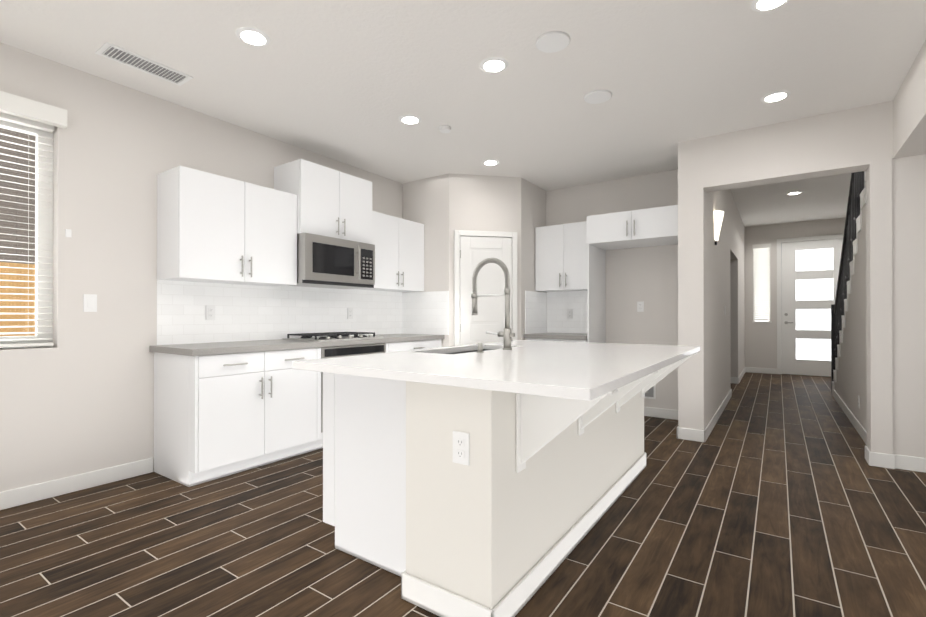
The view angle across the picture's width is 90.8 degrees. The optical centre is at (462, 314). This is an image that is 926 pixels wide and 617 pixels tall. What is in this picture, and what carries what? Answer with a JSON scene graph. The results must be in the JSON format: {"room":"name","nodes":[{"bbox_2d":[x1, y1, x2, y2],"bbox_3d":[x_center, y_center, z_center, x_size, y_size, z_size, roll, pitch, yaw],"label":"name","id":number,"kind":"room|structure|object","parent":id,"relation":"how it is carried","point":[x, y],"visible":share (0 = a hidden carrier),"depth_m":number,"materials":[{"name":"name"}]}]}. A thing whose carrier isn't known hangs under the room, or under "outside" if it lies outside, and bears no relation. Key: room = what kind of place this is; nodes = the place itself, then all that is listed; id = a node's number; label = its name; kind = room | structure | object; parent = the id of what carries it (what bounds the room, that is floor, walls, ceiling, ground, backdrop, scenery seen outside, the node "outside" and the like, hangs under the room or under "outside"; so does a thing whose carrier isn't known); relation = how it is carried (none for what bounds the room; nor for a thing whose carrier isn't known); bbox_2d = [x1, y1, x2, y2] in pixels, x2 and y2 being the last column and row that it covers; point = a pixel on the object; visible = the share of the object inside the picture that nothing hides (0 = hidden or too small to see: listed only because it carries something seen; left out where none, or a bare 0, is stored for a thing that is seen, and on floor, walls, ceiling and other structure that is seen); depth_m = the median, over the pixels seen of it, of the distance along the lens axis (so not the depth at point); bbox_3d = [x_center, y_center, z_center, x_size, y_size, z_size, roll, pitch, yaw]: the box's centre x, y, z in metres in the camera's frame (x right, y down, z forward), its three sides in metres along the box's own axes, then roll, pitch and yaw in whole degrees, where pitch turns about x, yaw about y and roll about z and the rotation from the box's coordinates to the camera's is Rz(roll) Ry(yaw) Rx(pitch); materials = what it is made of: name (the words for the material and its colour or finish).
{"room":"kitchen","nodes":[
{"label":"kitchen","id":0,"kind":"room"},
{"bbox_2d":[0,42,402,491],"bbox_3d":[-2.607,-0.353,2.969,0.160,3.000,9.260,0,0,35],"label":"wall","id":1,"kind":"structure","parent":0,"point":[76,398],"depth_m":3.08,"materials":[{"name":"white paint"}]},
{"bbox_2d":[0,120,52,348],"bbox_3d":[-3.107,-0.503,2.324,0.050,1.425,1.550,0,0,35],"label":"window","id":2,"kind":"structure","parent":1,"relation":"in","point":[42,221],"depth_m":2.91,"materials":[{"name":"white"}]},
{"bbox_2d":[0,91,66,347],"bbox_3d":[-3.013,-0.546,2.260,0.143,1.488,1.610,0,0,35],"label":"window blinds","id":3,"kind":"object","parent":2,"relation":"attached to","point":[19,110],"visible":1,"depth_m":2.79,"materials":[{"name":"white plastic"}]},
{"bbox_2d":[65,229,71,236],"bbox_3d":[-2.530,-0.518,2.929,0.012,0.050,0.030,0,0,35],"label":"sensor","id":4,"kind":"object","parent":1,"relation":"attached to","point":[68,232],"visible":1,"depth_m":2.92,"materials":[{"name":"white plastic"}]},
{"bbox_2d":[83,294,96,311],"bbox_3d":[-2.466,-0.073,3.023,0.010,0.116,0.072,0,0,35],"label":"light switch","id":5,"kind":"object","parent":1,"relation":"attached to","point":[89,302],"visible":1,"depth_m":3.02,"materials":[{"name":"white plastic"}]},
{"bbox_2d":[157,166,296,285],"bbox_3d":[-1.819,-0.638,3.629,0.385,0.775,0.939,0,0,35],"label":"upper cabinet","id":6,"kind":"object","parent":1,"relation":"attached to","point":[213,228],"visible":1,"depth_m":3.41,"materials":[{"name":"white wood"}]},
{"bbox_2d":[157,280,400,344],"bbox_3d":[-1.490,-0.108,4.445,0.002,0.680,2.659,0,0,35],"label":"tile backsplash","id":7,"kind":"structure","parent":1,"relation":"attached to","point":[249,312],"depth_m":4.04,"materials":[{"name":"white tile"}]},
{"bbox_2d":[206,305,214,319],"bbox_3d":[-2.019,-0.011,3.656,0.008,0.116,0.072,0,0,35],"label":"outlet","id":8,"kind":"object","parent":7,"relation":"attached to","point":[210,312],"visible":1,"depth_m":3.65,"materials":[{"name":"white plastic"}]},
{"bbox_2d":[347,308,352,318],"bbox_3d":[-1.196,-0.006,4.850,0.008,0.116,0.072,0,0,35],"label":"outlet","id":9,"kind":"object","parent":7,"relation":"attached to","point":[349,313],"visible":1,"depth_m":4.84,"materials":[{"name":"white plastic"}]},
{"bbox_2d":[274,159,371,243],"bbox_3d":[-1.295,-1.010,4.350,0.430,0.635,0.838,0,0,35],"label":"upper cabinet","id":10,"kind":"object","parent":1,"relation":"attached to","point":[333,203],"visible":0.79,"depth_m":4.14,"materials":[{"name":"white wood"}]},
{"bbox_2d":[289,233,374,288],"bbox_3d":[-1.270,-0.477,4.323,0.499,0.427,0.815,0,0,35],"label":"over-the-range microwave","id":11,"kind":"object","parent":10,"relation":"attached to","point":[328,262],"visible":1,"depth_m":4.14,"materials":[{"name":"silver metal"}]},
{"bbox_2d":[358,211,423,291],"bbox_3d":[-0.827,-0.658,5.068,0.385,0.785,0.873,0,0,35],"label":"upper cabinet","id":12,"kind":"object","parent":1,"relation":"attached to","point":[397,242],"visible":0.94,"depth_m":4.96,"materials":[{"name":"white wood"}]},
{"bbox_2d":[401,291,448,334],"bbox_3d":[-0.438,-0.105,5.330,0.670,0.680,0.008,0,0,35],"label":"tile backsplash","id":13,"kind":"structure","parent":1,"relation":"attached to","point":[421,312],"depth_m":5.32,"materials":[{"name":"white tile"}]},
{"bbox_2d":[0,372,925,616],"bbox_3d":[2.270,1.177,2.850,8.320,0.060,14.610,0,0,35],"label":"floor","id":14,"kind":"structure","parent":0,"point":[775,495],"depth_m":2.30,"materials":[{"name":"brown tile"}]},
{"bbox_2d":[154,339,441,486],"bbox_3d":[-1.227,0.714,4.246,0.651,0.875,2.676,0,0,35],"label":"base cabinet","id":15,"kind":"object","parent":14,"relation":"on","point":[219,416],"visible":0.77,"depth_m":3.25,"materials":[{"name":"white wood"}]},
{"bbox_2d":[149,334,444,355],"bbox_3d":[-1.239,0.254,4.238,0.641,0.045,2.706,0,0,35],"label":"countertop","id":16,"kind":"structure","parent":15,"relation":"on","point":[202,349],"depth_m":3.54,"materials":[{"name":"grey stone"}]},
{"bbox_2d":[282,332,382,341],"bbox_3d":[-1.202,0.206,4.282,0.510,0.052,0.760,0,0,35],"label":"gas cooktop","id":17,"kind":"object","parent":16,"relation":"in","point":[331,336],"visible":1,"depth_m":4.12,"materials":[{"name":"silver metal"}]},
{"bbox_2d":[320,343,385,432],"bbox_3d":[-1.112,0.635,4.219,0.479,0.706,0.756,0,0,35],"label":"built-in oven","id":18,"kind":"object","parent":15,"relation":"in","point":[343,351],"visible":0.19,"depth_m":4.02,"materials":[{"name":"silver metal"}]},
{"bbox_2d":[323,349,697,616],"bbox_3d":[0.441,0.704,2.729,1.453,0.884,2.256,0,0,35],"label":"kitchen island","id":19,"kind":"object","parent":14,"relation":"on","point":[505,521],"visible":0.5,"depth_m":1.84,"materials":[{"name":"white wood"}]},
{"bbox_2d":[453,431,468,465],"bbox_3d":[-0.008,0.493,1.679,0.072,0.116,0.008,0,0,35],"label":"outlet","id":20,"kind":"object","parent":19,"relation":"attached to","point":[460,447],"visible":1,"depth_m":1.68,"materials":[{"name":"white plastic"}]},
{"bbox_2d":[293,340,699,400],"bbox_3d":[0.440,0.244,2.710,1.441,0.036,2.315,0,0,35],"label":"island countertop","id":21,"kind":"structure","parent":19,"relation":"on","point":[587,371],"depth_m":2.02,"materials":[{"name":"white stone"}]},
{"bbox_2d":[448,349,486,353],"bbox_3d":[0.051,0.379,2.999,0.344,0.228,0.874,0,0,35],"label":"island sink","id":22,"kind":"object","parent":21,"relation":"in","point":[466,351],"visible":0.12,"depth_m":3.26,"materials":[{"name":"silver metal"}]},
{"bbox_2d":[476,343,483,352],"bbox_3d":[0.100,0.197,2.674,0.042,0.058,0.042,0,0,35],"label":"soap dispenser","id":23,"kind":"object","parent":21,"relation":"on","point":[480,347],"visible":1,"depth_m":2.66,"materials":[{"name":"silver metal"}]},
{"bbox_2d":[471,258,514,349],"bbox_3d":[0.193,-0.071,2.988,0.322,0.597,0.062,0,0,35],"label":"spring faucet","id":24,"kind":"object","parent":21,"relation":"on","point":[506,334],"visible":1,"depth_m":2.93,"materials":[{"name":"silver metal"}]},
{"bbox_2d":[525,338,586,341],"bbox_3d":[1.193,0.718,5.387,0.738,0.875,0.651,0,0,35],"label":"base cabinet","id":25,"kind":"object","parent":14,"relation":"on","point":[562,340],"visible":0.04,"depth_m":5.14,"materials":[{"name":"white wood"}]},
{"bbox_2d":[524,333,586,339],"bbox_3d":[1.196,0.258,5.393,0.737,0.045,0.641,0,0,35],"label":"countertop","id":26,"kind":"structure","parent":25,"relation":"on","point":[577,336],"depth_m":5.19,"materials":[{"name":"grey stone"}]},
{"bbox_2d":[587,205,677,342],"bbox_3d":[1.887,0.046,4.915,0.940,2.215,0.645,0,0,35],"label":"upper cabinet","id":27,"kind":"object","parent":14,"relation":"on","point":[655,226],"visible":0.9,"depth_m":4.87,"materials":[{"name":"white wood"}]},
{"bbox_2d":[832,171,866,431],"bbox_3d":[4.698,-0.176,4.832,0.977,2.660,3.650,0,0,35],"label":"staircase","id":28,"kind":"structure","parent":14,"relation":"on","point":[849,384],"depth_m":4.59,"materials":[{"name":"white paint"}]},
{"bbox_2d":[831,171,864,393],"bbox_3d":[4.399,-0.487,5.174,0.095,3.284,3.637,0,0,35],"label":"stair railing","id":29,"kind":"object","parent":28,"relation":"attached to","point":[857,187],"visible":0.58,"depth_m":5.47,"materials":[{"name":"black metal"}]},
{"bbox_2d":[0,0,925,226],"bbox_3d":[2.270,-1.743,2.861,8.320,0.300,14.610,0,0,35],"label":"ceiling","id":30,"kind":"structure","parent":0,"point":[349,82],"depth_m":3.00,"materials":[{"name":"white paint"}]},
{"bbox_2d":[95,42,192,85],"bbox_3d":[-2.027,-1.588,2.926,0.190,0.010,0.480,0,0,35],"label":"ceiling vent","id":31,"kind":"object","parent":30,"relation":"in","point":[134,60],"visible":1,"depth_m":2.90,"materials":[{"name":"white plastic"}]},
{"bbox_2d":[235,27,270,45],"bbox_3d":[-1.206,-1.589,2.627,0.184,0.008,0.184,0,0,35],"label":"recessed light","id":32,"kind":"object","parent":30,"relation":"in","point":[252,36],"visible":1,"depth_m":2.61,"materials":[{"name":"white plastic"}]},
{"bbox_2d":[399,115,420,123],"bbox_3d":[-0.432,-1.585,3.733,0.184,0.008,0.184,0,0,35],"label":"recessed light","id":33,"kind":"object","parent":30,"relation":"in","point":[409,119],"visible":1,"depth_m":3.71,"materials":[{"name":"white plastic"}]},
{"bbox_2d":[439,125,450,132],"bbox_3d":[-0.152,-1.574,3.892,0.100,0.030,0.100,0,0,35],"label":"smoke detector","id":34,"kind":"object","parent":30,"relation":"attached to","point":[444,128],"visible":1,"depth_m":3.86,"materials":[{"name":"white plastic"}]},
{"bbox_2d":[482,159,498,164],"bbox_3d":[0.289,-1.582,4.779,0.184,0.008,0.184,0,0,35],"label":"recessed light","id":35,"kind":"object","parent":30,"relation":"in","point":[490,162],"visible":1,"depth_m":4.76,"materials":[{"name":"white plastic"}]},
{"bbox_2d":[480,57,508,72],"bbox_3d":[0.199,-1.588,2.922,0.184,0.008,0.184,0,0,35],"label":"recessed light","id":36,"kind":"object","parent":30,"relation":"in","point":[494,64],"visible":1,"depth_m":2.91,"materials":[{"name":"white plastic"}]},
{"bbox_2d":[536,31,569,52],"bbox_3d":[0.525,-1.588,2.672,0.200,0.012,0.200,0,0,35],"label":"ceiling speaker","id":37,"kind":"object","parent":30,"relation":"attached to","point":[552,41],"visible":1,"depth_m":2.65,"materials":[{"name":"white plastic"}]},
{"bbox_2d":[584,90,611,103],"bbox_3d":[0.985,-1.585,3.339,0.200,0.012,0.200,0,0,35],"label":"ceiling speaker","id":38,"kind":"object","parent":30,"relation":"attached to","point":[596,96],"visible":1,"depth_m":3.32,"materials":[{"name":"white plastic"}]},
{"bbox_2d":[751,0,789,11],"bbox_3d":[1.569,-1.591,2.318,0.184,0.008,0.184,0,0,35],"label":"recessed light","id":39,"kind":"object","parent":30,"relation":"in","point":[762,5],"visible":1,"depth_m":2.35,"materials":[{"name":"white plastic"}]},
{"bbox_2d":[761,90,790,101],"bbox_3d":[2.286,-1.587,3.341,0.184,0.008,0.184,0,0,35],"label":"recessed light","id":40,"kind":"object","parent":30,"relation":"in","point":[776,96],"visible":1,"depth_m":3.32,"materials":[{"name":"white plastic"}]},
{"bbox_2d":[787,191,801,194],"bbox_3d":[4.815,-1.755,6.639,0.184,0.008,0.184,0,0,35],"label":"recessed light","id":41,"kind":"object","parent":30,"relation":"in","point":[793,193],"visible":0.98,"depth_m":6.64,"materials":[{"name":"white plastic"}]},
{"bbox_2d":[403,173,545,346],"bbox_3d":[0.168,-0.343,5.708,1.300,3.000,1.300,0,0,35],"label":"wall","id":42,"kind":"structure","parent":0,"point":[441,208],"depth_m":5.26,"materials":[{"name":"white paint"}]},
{"bbox_2d":[454,230,516,345],"bbox_3d":[0.262,0.107,5.197,0.732,2.096,0.045,0,0,-10],"label":"door frame","id":43,"kind":"structure","parent":42,"relation":"attached to","point":[459,233],"depth_m":5.15,"materials":[{"name":"white wood"}]},
{"bbox_2d":[460,236,511,345],"bbox_3d":[0.259,0.136,5.197,0.448,2.022,0.455,0,0,35],"label":"pantry door","id":44,"kind":"structure","parent":42,"relation":"in","point":[491,279],"depth_m":5.18,"materials":[{"name":"white wood"}]},
{"bbox_2d":[525,291,548,333],"bbox_3d":[0.897,-0.104,5.611,0.009,0.680,0.570,0,0,35],"label":"tile backsplash","id":45,"kind":"structure","parent":42,"relation":"attached to","point":[536,303],"depth_m":5.61,"materials":[{"name":"white tile"}]},
{"bbox_2d":[546,169,675,409],"bbox_3d":[1.280,-0.343,5.816,2.970,3.000,0.180,0,0,35],"label":"wall","id":46,"kind":"structure","parent":0,"point":[646,274],"depth_m":5.24,"materials":[{"name":"white paint"}]},
{"bbox_2d":[535,221,586,291],"bbox_3d":[1.272,-0.671,5.500,0.731,0.775,0.385,0,0,35],"label":"upper cabinet","id":47,"kind":"object","parent":46,"relation":"attached to","point":[560,257],"visible":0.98,"depth_m":5.39,"materials":[{"name":"white wood"}]},
{"bbox_2d":[549,291,586,332],"bbox_3d":[1.374,-0.103,5.659,0.739,0.680,0.009,0,0,35],"label":"tile backsplash","id":48,"kind":"structure","parent":46,"relation":"attached to","point":[559,302],"depth_m":5.71,"materials":[{"name":"white tile"}]},
{"bbox_2d":[567,309,572,317],"bbox_3d":[1.328,-0.003,5.680,0.072,0.116,0.008,0,0,35],"label":"electrical outlet","id":49,"kind":"object","parent":48,"relation":"attached to","point":[569,313],"visible":1,"depth_m":5.68,"materials":[{"name":"white plastic"}]},
{"bbox_2d":[637,301,643,311],"bbox_3d":[2.024,-0.085,5.211,0.072,0.116,0.008,0,0,35],"label":"outlet","id":50,"kind":"object","parent":46,"relation":"attached to","point":[640,306],"visible":1,"depth_m":5.21,"materials":[{"name":"white plastic"}]},
{"bbox_2d":[644,384,655,398],"bbox_3d":[2.077,0.865,5.161,0.180,0.180,0.026,0,0,35],"label":"outlet box","id":51,"kind":"object","parent":46,"relation":"attached to","point":[650,393],"visible":0.54,"depth_m":5.14,"materials":[{"name":"white plastic"}]},
{"bbox_2d":[676,138,699,429],"bbox_3d":[3.875,-0.339,6.778,0.210,3.000,6.330,0,0,35],"label":"wall","id":52,"kind":"structure","parent":0,"point":[688,171],"depth_m":4.18,"materials":[{"name":"white paint"}]},
{"bbox_2d":[0,367,925,509],"bbox_3d":[2.273,1.094,2.855,8.000,0.105,14.300,0,0,35],"label":"baseboard","id":53,"kind":"structure","parent":52,"relation":"attached to","point":[36,492],"depth_m":3.31,"materials":[{"name":"white wood"}]},
{"bbox_2d":[752,243,771,322],"bbox_3d":[5.934,-0.606,9.070,0.320,1.550,0.140,0,0,35],"label":"sidelight window","id":54,"kind":"structure","parent":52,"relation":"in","point":[761,283],"depth_m":9.06,"materials":[{"name":"white glass"}]},
{"bbox_2d":[782,239,842,376],"bbox_3d":[6.566,-0.111,8.611,0.916,2.540,0.105,0,0,35],"label":"front door","id":55,"kind":"structure","parent":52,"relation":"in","point":[810,271],"depth_m":8.64,"materials":[{"name":"white wood"}]},
{"bbox_2d":[714,211,723,244],"bbox_3d":[2.712,-0.904,4.831,0.086,0.344,0.220,0,0,35],"label":"sconce","id":56,"kind":"object","parent":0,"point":[718,217],"visible":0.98,"depth_m":4.79,"materials":[{"name":"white glass"}]},
{"bbox_2d":[700,101,891,453],"bbox_3d":[2.737,-0.350,3.840,1.252,3.000,0.200,0,0,35],"label":"wall","id":57,"kind":"structure","parent":0,"point":[858,139],"depth_m":3.92,"materials":[{"name":"white paint"}]},
{"bbox_2d":[777,234,843,373],"bbox_3d":[6.578,-0.145,8.627,1.070,2.625,0.116,0,0,35],"label":"door frame","id":58,"kind":"structure","parent":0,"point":[779,301],"depth_m":8.85,"materials":[{"name":"white wood"}]},
{"bbox_2d":[888,40,925,457],"bbox_3d":[1.037,-0.363,0.080,0.200,3.000,8.320,0,0,35],"label":"wall","id":59,"kind":"structure","parent":0,"point":[908,107],"depth_m":3.35,"materials":[{"name":"white paint"}]},
{"bbox_3d":[-5.628,1.185,3.868,5.840,0.050,16.000,0,0,35],"label":"ground","id":60,"kind":"structure","parent":0,"visible":0},
{"bbox_2d":[0,262,34,335],"bbox_3d":[-5.191,0.319,3.570,0.100,1.660,12.000,0,0,35],"label":"fence","id":61,"kind":"object","parent":60,"relation":"on","point":[17,297],"depth_m":4.56,"materials":[{"name":"brown wood"}]},
{"bbox_2d":[0,128,35,263],"bbox_3d":[-6.797,-2.347,4.686,0.200,7.000,16.000,0,0,35],"label":"building","id":62,"kind":"structure","parent":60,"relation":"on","point":[12,212],"depth_m":5.94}
]}

